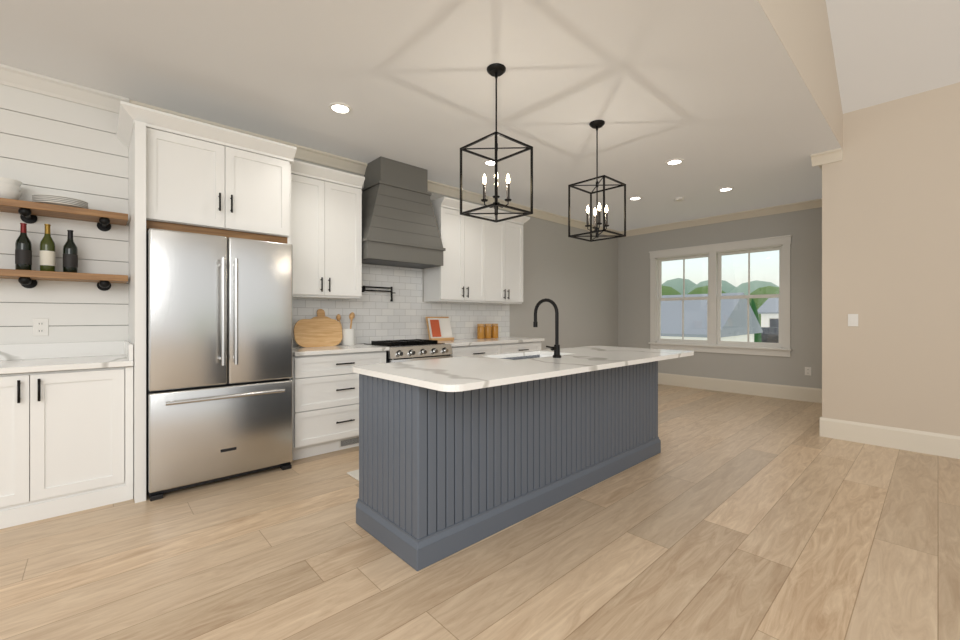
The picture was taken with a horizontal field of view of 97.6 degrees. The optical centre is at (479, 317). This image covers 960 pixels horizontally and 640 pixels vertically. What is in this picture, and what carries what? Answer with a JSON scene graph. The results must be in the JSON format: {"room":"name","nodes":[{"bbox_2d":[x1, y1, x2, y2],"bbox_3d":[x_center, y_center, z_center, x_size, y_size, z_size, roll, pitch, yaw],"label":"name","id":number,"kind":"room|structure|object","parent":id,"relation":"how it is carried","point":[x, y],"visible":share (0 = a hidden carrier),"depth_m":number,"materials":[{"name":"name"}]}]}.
{"room":"kitchen","nodes":[
{"label":"kitchen","id":0,"kind":"room"},
{"bbox_2d":[0,84,128,343],"bbox_3d":[-4.233,-0.220,1.798,4.190,2.840,0.018,0,0,-43],"label":"wall","id":1,"kind":"structure","parent":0,"point":[50,145],"depth_m":2.98,"materials":[{"name":"white wood"}]},
{"bbox_2d":[33,319,47,335],"bbox_3d":[-3.023,0.070,2.889,0.075,0.120,0.008,0,0,-43],"label":"outlet","id":2,"kind":"object","parent":1,"relation":"attached to","point":[40,326],"visible":1,"depth_m":2.89,"materials":[{"name":"white plastic"}]},
{"bbox_2d":[0,198,127,230],"bbox_3d":[-3.298,-0.688,2.470,1.876,0.104,0.254,0,0,-43],"label":"shelf","id":3,"kind":"object","parent":1,"relation":"attached to","point":[28,211],"visible":1,"depth_m":2.84,"materials":[{"name":"brown wood"}]},
{"bbox_2d":[0,177,21,199],"bbox_3d":[-3.052,-0.809,2.692,0.160,0.138,0.160,0,0,-43],"label":"bowls","id":4,"kind":"object","parent":3,"relation":"on","point":[9,188],"visible":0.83,"depth_m":2.67,"materials":[{"name":"white ceramic"}]},
{"bbox_2d":[32,194,87,208],"bbox_3d":[-2.861,-0.770,2.868,0.274,0.060,0.274,0,0,-43],"label":"plates","id":5,"kind":"object","parent":3,"relation":"on","point":[40,198],"visible":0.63,"depth_m":2.77,"materials":[{"name":"white ceramic"}]},
{"bbox_2d":[0,269,127,290],"bbox_3d":[-3.298,-0.248,2.470,1.876,0.104,0.254,0,0,-43],"label":"shelf","id":6,"kind":"object","parent":1,"relation":"attached to","point":[26,278],"visible":1,"depth_m":2.82,"materials":[{"name":"brown wood"}]},
{"bbox_2d":[15,223,31,269],"bbox_3d":[-2.996,-0.458,2.757,0.076,0.315,0.076,0,0,-43],"label":"wine bottle","id":7,"kind":"object","parent":6,"relation":"on","point":[23,246],"visible":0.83,"depth_m":2.74,"materials":[{"name":"black glass"}]},
{"bbox_2d":[39,224,55,270],"bbox_3d":[-2.915,-0.463,2.831,0.076,0.325,0.076,0,0,-43],"label":"wine bottle","id":8,"kind":"object","parent":6,"relation":"on","point":[47,254],"visible":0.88,"depth_m":2.81,"materials":[{"name":"green glass"}]},
{"bbox_2d":[63,230,77,272],"bbox_3d":[-2.834,-0.451,2.906,0.076,0.300,0.076,0,0,-43],"label":"wine bottle","id":9,"kind":"object","parent":6,"relation":"on","point":[70,251],"visible":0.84,"depth_m":2.88,"materials":[{"name":"black glass"}]},
{"bbox_2d":[293,264,509,346],"bbox_3d":[-0.761,-0.145,4.988,3.220,0.859,0.007,0,0,-43],"label":"backsplash","id":10,"kind":"structure","parent":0,"point":[376,318],"depth_m":4.80,"materials":[{"name":"white tile"}]},
{"bbox_2d":[362,286,393,301],"bbox_3d":[-1.117,-0.258,4.598,0.398,0.165,0.060,0,0,-37],"label":"pot filler","id":11,"kind":"object","parent":10,"relation":"attached to","point":[363,287],"visible":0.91,"depth_m":4.62,"materials":[{"name":"black metal"}]},
{"bbox_2d":[0,0,842,230],"bbox_3d":[-0.342,-1.670,3.096,11.680,0.060,3.764,0,0,-43],"label":"ceiling","id":12,"kind":"structure","parent":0,"point":[712,86],"depth_m":2.95,"materials":[{"name":"white paint"}]},
{"bbox_2d":[328,102,351,113],"bbox_3d":[-1.096,-1.635,3.296,0.180,0.008,0.180,0,0,-43],"label":"recessed light","id":13,"kind":"object","parent":12,"relation":"in","point":[336,107],"visible":1,"depth_m":3.29,"materials":[{"name":"white plastic"}]},
{"bbox_2d":[483,160,499,165],"bbox_3d":[0.122,-1.635,4.454,0.180,0.008,0.180,0,0,-43],"label":"recessed light","id":14,"kind":"object","parent":12,"relation":"in","point":[486,162],"visible":0.61,"depth_m":4.46,"materials":[{"name":"white plastic"}]},
{"bbox_2d":[460,63,532,222],"bbox_3d":[0.107,-1.156,2.774,0.342,0.966,0.342,0,0,-43],"label":"pendant light","id":15,"kind":"object","parent":12,"relation":"hanging from","point":[495,70],"visible":1,"depth_m":2.76,"materials":[{"name":"black metal"}]},
{"bbox_2d":[568,120,625,241],"bbox_3d":[0.990,-1.156,3.550,0.342,0.966,0.342,0,0,-43],"label":"pendant light","id":16,"kind":"object","parent":12,"relation":"hanging from","point":[595,124],"visible":1,"depth_m":3.54,"materials":[{"name":"black metal"}]},
{"bbox_2d":[629,196,641,199],"bbox_3d":[2.140,-1.635,5.789,0.180,0.008,0.180,0,0,-43],"label":"recessed light","id":17,"kind":"object","parent":12,"relation":"in","point":[635,197],"visible":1,"depth_m":5.78,"materials":[{"name":"white plastic"}]},
{"bbox_2d":[665,159,683,164],"bbox_3d":[2.054,-1.635,4.434,0.180,0.008,0.180,0,0,-43],"label":"recessed light","id":18,"kind":"object","parent":12,"relation":"in","point":[673,161],"visible":1,"depth_m":4.43,"materials":[{"name":"white plastic"}]},
{"bbox_2d":[674,197,683,201],"bbox_3d":[2.742,-1.622,5.784,0.130,0.034,0.130,0,0,-43],"label":"smoke detector","id":19,"kind":"object","parent":12,"relation":"attached to","point":[677,199],"visible":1,"depth_m":5.75,"materials":[{"name":"white plastic"}]},
{"bbox_2d":[718,187,733,191],"bbox_3d":[3.149,-1.635,5.384,0.180,0.008,0.180,0,0,-43],"label":"recessed light","id":20,"kind":"object","parent":12,"relation":"in","point":[725,189],"visible":1,"depth_m":5.38,"materials":[{"name":"white plastic"}]},
{"bbox_2d":[294,158,617,349],"bbox_3d":[-1.547,-0.800,4.409,11.680,4.000,0.200,0,0,-43],"label":"wall","id":21,"kind":"structure","parent":0,"point":[580,276],"depth_m":7.00,"materials":[{"name":"grey paint"}]},
{"bbox_2d":[0,64,619,236],"bbox_3d":[-1.520,-1.587,4.232,11.480,0.104,0.096,0,0,-43],"label":"crown molding","id":22,"kind":"structure","parent":21,"relation":"attached to","point":[10,76],"depth_m":3.42,"materials":[{"name":"white wood"}]},
{"bbox_2d":[291,160,364,298],"bbox_3d":[-1.537,-0.777,4.006,0.746,1.185,0.403,0,0,-43],"label":"upper cabinet","id":23,"kind":"object","parent":21,"relation":"attached to","point":[326,203],"visible":0.88,"depth_m":3.91,"materials":[{"name":"white wood"}]},
{"bbox_2d":[362,156,445,268],"bbox_3d":[-0.892,-1.107,4.575,0.966,1.061,0.436,0,0,-43],"label":"range hood","id":24,"kind":"object","parent":21,"relation":"attached to","point":[400,228],"visible":0.85,"depth_m":4.41,"materials":[{"name":"grey wood"}]},
{"bbox_2d":[424,197,529,303],"bbox_3d":[0.005,-0.777,5.421,1.485,1.185,0.403,0,0,-43],"label":"upper cabinet","id":25,"kind":"object","parent":21,"relation":"attached to","point":[483,259],"visible":0.96,"depth_m":5.20,"materials":[{"name":"white wood"}]},
{"bbox_2d":[0,384,959,639],"bbox_3d":[1.223,1.260,1.389,11.680,0.120,8.395,0,0,-43],"label":"floor","id":26,"kind":"structure","parent":0,"point":[748,522],"depth_m":2.08,"materials":[{"name":"brown wood"}]},
{"bbox_2d":[0,341,133,528],"bbox_3d":[-3.135,0.690,2.358,1.806,1.020,0.636,0,0,-43],"label":"base cabinet","id":27,"kind":"object","parent":26,"relation":"on","point":[66,409],"visible":1,"depth_m":2.57,"materials":[{"name":"white wood"}]},
{"bbox_2d":[117,101,296,502],"bbox_3d":[-2.112,-0.085,3.279,1.078,2.570,0.698,0,0,-43],"label":"surround","id":28,"kind":"object","parent":26,"relation":"on","point":[186,175],"visible":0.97,"depth_m":2.97,"materials":[{"name":"white wood"}]},
{"bbox_2d":[146,228,292,500],"bbox_3d":[-2.024,0.310,3.255,0.900,1.780,0.756,0,0,-43],"label":"refrigerator","id":29,"kind":"object","parent":26,"relation":"on","point":[219,309],"visible":1,"depth_m":2.97,"materials":[{"name":"grey metal"}]},
{"bbox_2d":[291,344,388,460],"bbox_3d":[-1.404,0.743,3.958,0.876,0.915,0.654,0,0,-43],"label":"base cabinet","id":30,"kind":"object","parent":26,"relation":"on","point":[325,383],"visible":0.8,"depth_m":3.65,"materials":[{"name":"white wood"}]},
{"bbox_2d":[294,309,341,346],"bbox_3d":[-1.590,0.101,4.102,0.460,0.367,0.156,0,0,-43],"label":"cutting boards","id":31,"kind":"object","parent":30,"relation":"on","point":[320,330],"visible":0.99,"depth_m":4.06,"materials":[{"name":"brown wood"}]},
{"bbox_2d":[336,312,354,344],"bbox_3d":[-1.350,0.116,4.260,0.189,0.336,0.134,0,0,-34],"label":"utensil crock","id":32,"kind":"object","parent":30,"relation":"on","point":[348,335],"visible":0.98,"depth_m":4.23,"materials":[{"name":"white ceramic"}]},
{"bbox_2d":[347,469,358,480],"bbox_3d":[-0.431,1.194,3.458,1.200,0.012,0.440,0,0,-43],"label":"mat","id":33,"kind":"object","parent":26,"relation":"on","point":[355,474],"visible":0.18,"depth_m":3.19,"materials":[{"name":"white"}]},
{"bbox_2d":[365,339,452,362],"bbox_3d":[-0.766,0.727,4.476,0.756,0.947,0.717,0,0,-43],"label":"range","id":34,"kind":"object","parent":26,"relation":"on","point":[410,349],"visible":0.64,"depth_m":4.29,"materials":[{"name":"grey metal"}]},
{"bbox_2d":[438,337,544,356],"bbox_3d":[0.064,0.743,5.303,1.578,0.915,0.654,0,0,-43],"label":"base cabinet","id":35,"kind":"object","parent":26,"relation":"on","point":[486,346],"visible":0.28,"depth_m":5.06,"materials":[{"name":"white wood"}]},
{"bbox_2d":[426,317,453,340],"bbox_3d":[-0.499,0.139,5.102,0.340,0.290,0.175,0,0,-43],"label":"cookbook stand","id":36,"kind":"object","parent":35,"relation":"on","point":[439,328],"visible":0.91,"depth_m":5.05,"materials":[{"name":"brown wood"}]},
{"bbox_2d":[477,324,483,338],"bbox_3d":[0.010,0.186,5.552,0.096,0.197,0.096,0,0,-43],"label":"jar","id":37,"kind":"object","parent":35,"relation":"on","point":[480,327],"visible":1,"depth_m":5.51,"materials":[{"name":"orange wood"}]},
{"bbox_2d":[484,324,490,337],"bbox_3d":[0.106,0.186,5.640,0.096,0.197,0.096,0,0,-43],"label":"jar","id":38,"kind":"object","parent":35,"relation":"on","point":[487,329],"visible":0.96,"depth_m":5.60,"materials":[{"name":"orange wood"}]},
{"bbox_2d":[491,324,497,337],"bbox_3d":[0.202,0.186,5.728,0.096,0.197,0.096,0,0,-43],"label":"jar","id":39,"kind":"object","parent":35,"relation":"on","point":[494,329],"visible":0.94,"depth_m":5.68,"materials":[{"name":"orange wood"}]},
{"bbox_2d":[353,346,693,570],"bbox_3d":[0.520,0.743,2.980,2.625,0.915,0.960,0,0,-43],"label":"kitchen island","id":40,"kind":"object","parent":26,"relation":"on","point":[455,453],"visible":1,"depth_m":2.36,"materials":[{"name":"grey wood"}]},
{"bbox_2d":[533,298,560,357],"bbox_3d":[0.440,0.074,2.989,0.171,0.420,0.242,0,0,-43],"label":"faucet","id":41,"kind":"object","parent":40,"relation":"on","point":[556,348],"visible":1,"depth_m":2.95,"materials":[{"name":"black metal"}]},
{"bbox_2d":[618,207,821,388],"bbox_3d":[4.000,-0.800,6.853,0.200,4.000,4.095,0,0,-43],"label":"wall","id":42,"kind":"structure","parent":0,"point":[805,226],"depth_m":6.50,"materials":[{"name":"grey paint"}]},
{"bbox_2d":[648,235,791,356],"bbox_3d":[3.851,-0.307,6.923,0.185,1.775,2.130,0,0,-43],"label":"window","id":43,"kind":"structure","parent":42,"relation":"in","point":[714,252],"depth_m":6.87,"materials":[{"name":"white wood"}]},
{"bbox_2d":[620,198,821,237],"bbox_3d":[3.800,-1.587,6.866,0.078,0.105,3.405,0,0,-43],"label":"crown molding","id":44,"kind":"structure","parent":42,"relation":"attached to","point":[817,203],"depth_m":6.67,"materials":[{"name":"white wood"}]},
{"bbox_2d":[658,373,821,402],"bbox_3d":[2.705,1.100,5.876,3.030,0.200,3.385,0,0,-43],"label":"baseboard","id":45,"kind":"structure","parent":42,"relation":"attached to","point":[798,393],"depth_m":6.54,"materials":[{"name":"white wood"}]},
{"bbox_2d":[805,367,810,375],"bbox_3d":[4.665,0.770,5.974,0.008,0.120,0.075,0,0,-43],"label":"outlet","id":46,"kind":"object","parent":42,"relation":"attached to","point":[807,369],"visible":1,"depth_m":5.97,"materials":[{"name":"white plastic"}]},
{"bbox_2d":[822,82,959,435],"bbox_3d":[5.831,-2.300,3.170,2.080,7.000,4.790,0,0,-43],"label":"wall","id":47,"kind":"structure","parent":0,"point":[891,206],"depth_m":3.85,"materials":[{"name":"beige paint"}]},
{"bbox_2d":[758,0,842,148],"bbox_3d":[0.816,-5.120,1.685,11.480,6.959,0.120,0,0,-43],"label":"header","id":48,"kind":"object","parent":47,"relation":"attached to","point":[802,27],"depth_m":3.14,"materials":[{"name":"beige paint"}]},
{"bbox_2d":[811,148,842,169],"bbox_3d":[4.181,-1.587,4.852,2.078,0.105,0.236,0,0,-43],"label":"crown molding","id":49,"kind":"object","parent":47,"relation":"attached to","point":[835,155],"depth_m":4.17,"materials":[{"name":"white wood"}]},
{"bbox_2d":[848,314,857,325],"bbox_3d":[3.601,0.030,4.055,0.008,0.120,0.075,0,0,-43],"label":"switch","id":50,"kind":"object","parent":47,"relation":"attached to","point":[852,318],"visible":1,"depth_m":4.05,"materials":[{"name":"white plastic"}]},
{"bbox_2d":[820,417,959,458],"bbox_3d":[5.812,1.105,3.163,2.077,0.190,4.807,0,0,-43],"label":"baseboard","id":51,"kind":"structure","parent":47,"relation":"attached to","point":[944,445],"depth_m":3.84,"materials":[{"name":"white wood"}]},
{"bbox_2d":[826,0,959,113],"bbox_3d":[1.802,-5.090,-0.634,9.800,6.744,4.630,0,0,-43],"label":"ceiling","id":52,"kind":"structure","parent":0,"point":[884,51],"depth_m":3.55,"materials":[{"name":"white paint"}]},
{"label":"outside","id":53,"kind":"structure","parent":0,"visible":0},
{"bbox_3d":[72.854,4.300,148.212,292.270,0.200,280.000,0,0,-43],"label":"ground","id":54,"kind":"structure","parent":53,"visible":0},
{"bbox_2d":[662,285,680,294],"bbox_3d":[29.707,-0.500,68.468,9.172,9.400,8.992,0,0,-9],"label":"tree","id":55,"kind":"object","parent":54,"relation":"on","point":[666,290],"visible":0.04,"depth_m":66.08,"materials":[{"name":"green plant"}]},
{"bbox_2d":[662,278,696,294],"bbox_3d":[67.740,-3.050,143.764,23.221,20.700,22.338,0,0,-43],"label":"tree","id":56,"kind":"object","parent":54,"relation":"on","point":[677,284],"visible":0.05,"depth_m":138.60,"materials":[{"name":"plant"}]},
{"bbox_2d":[688,286,725,293],"bbox_3d":[31.337,-0.070,57.775,7.797,8.540,7.643,0,0,-9],"label":"tree","id":57,"kind":"object","parent":54,"relation":"on","point":[704,289],"visible":0.04,"depth_m":56.62,"materials":[{"name":"green plant"}]},
{"bbox_2d":[687,280,735,293],"bbox_3d":[72.104,-1.450,130.127,23.221,20.700,22.338,0,0,-43],"label":"tree","id":58,"kind":"object","parent":54,"relation":"on","point":[727,287],"visible":0.05,"depth_m":125.72,"materials":[{"name":"plant"}]},
{"bbox_2d":[661,292,762,341],"bbox_3d":[10.120,1.475,24.475,9.100,5.450,8.700,0,0,44],"label":"house","id":59,"kind":"structure","parent":54,"relation":"on","point":[733,311],"depth_m":20.70,"materials":[{"name":"white"}]},
{"bbox_2d":[729,280,778,294],"bbox_3d":[76.468,0.150,116.490,23.221,20.700,22.338,0,0,-43],"label":"tree","id":60,"kind":"object","parent":54,"relation":"on","point":[756,284],"visible":0.06,"depth_m":113.12,"materials":[{"name":"plant"}]},
{"bbox_2d":[749,286,778,309],"bbox_3d":[43.233,-0.230,62.570,8.255,8.860,8.093,0,0,-9],"label":"tree","id":61,"kind":"object","parent":54,"relation":"on","point":[768,289],"visible":0.06,"depth_m":61.15,"materials":[{"name":"green plant"}]},
{"bbox_2d":[757,298,778,326],"bbox_3d":[30.285,1.200,35.776,7.700,6.000,9.700,0,0,-41],"label":"house","id":62,"kind":"structure","parent":54,"relation":"on","point":[769,311],"depth_m":36.66,"materials":[{"name":"white"}]},
{"bbox_2d":[758,291,778,325],"bbox_3d":[36.264,0.450,49.418,6.879,7.500,6.744,0,0,-9],"label":"tree","id":63,"kind":"object","parent":54,"relation":"on","point":[775,292],"visible":0.02,"depth_m":49.80,"materials":[{"name":"green plant"}]},
{"bbox_3d":[61.161,2.650,43.533,91.000,3.100,41.500,0,0,-43],"label":"lawn","id":64,"kind":"structure","parent":54,"relation":"on","visible":0},
{"bbox_2d":[750,298,761,341],"bbox_3d":[19.680,0.520,30.325,1.100,3.800,1.072,0,0,-43],"label":"tree","id":65,"kind":"object","parent":64,"relation":"on","point":[757,336],"visible":0.27,"depth_m":29.99,"materials":[{"name":"green plant"}]},
{"bbox_2d":[761,327,778,342],"bbox_3d":[23.467,1.566,33.594,2.000,1.492,4.400,0,0,-33],"label":"car","id":66,"kind":"object","parent":64,"relation":"on","point":[770,334],"visible":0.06,"depth_m":33.05,"materials":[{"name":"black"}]}
]}

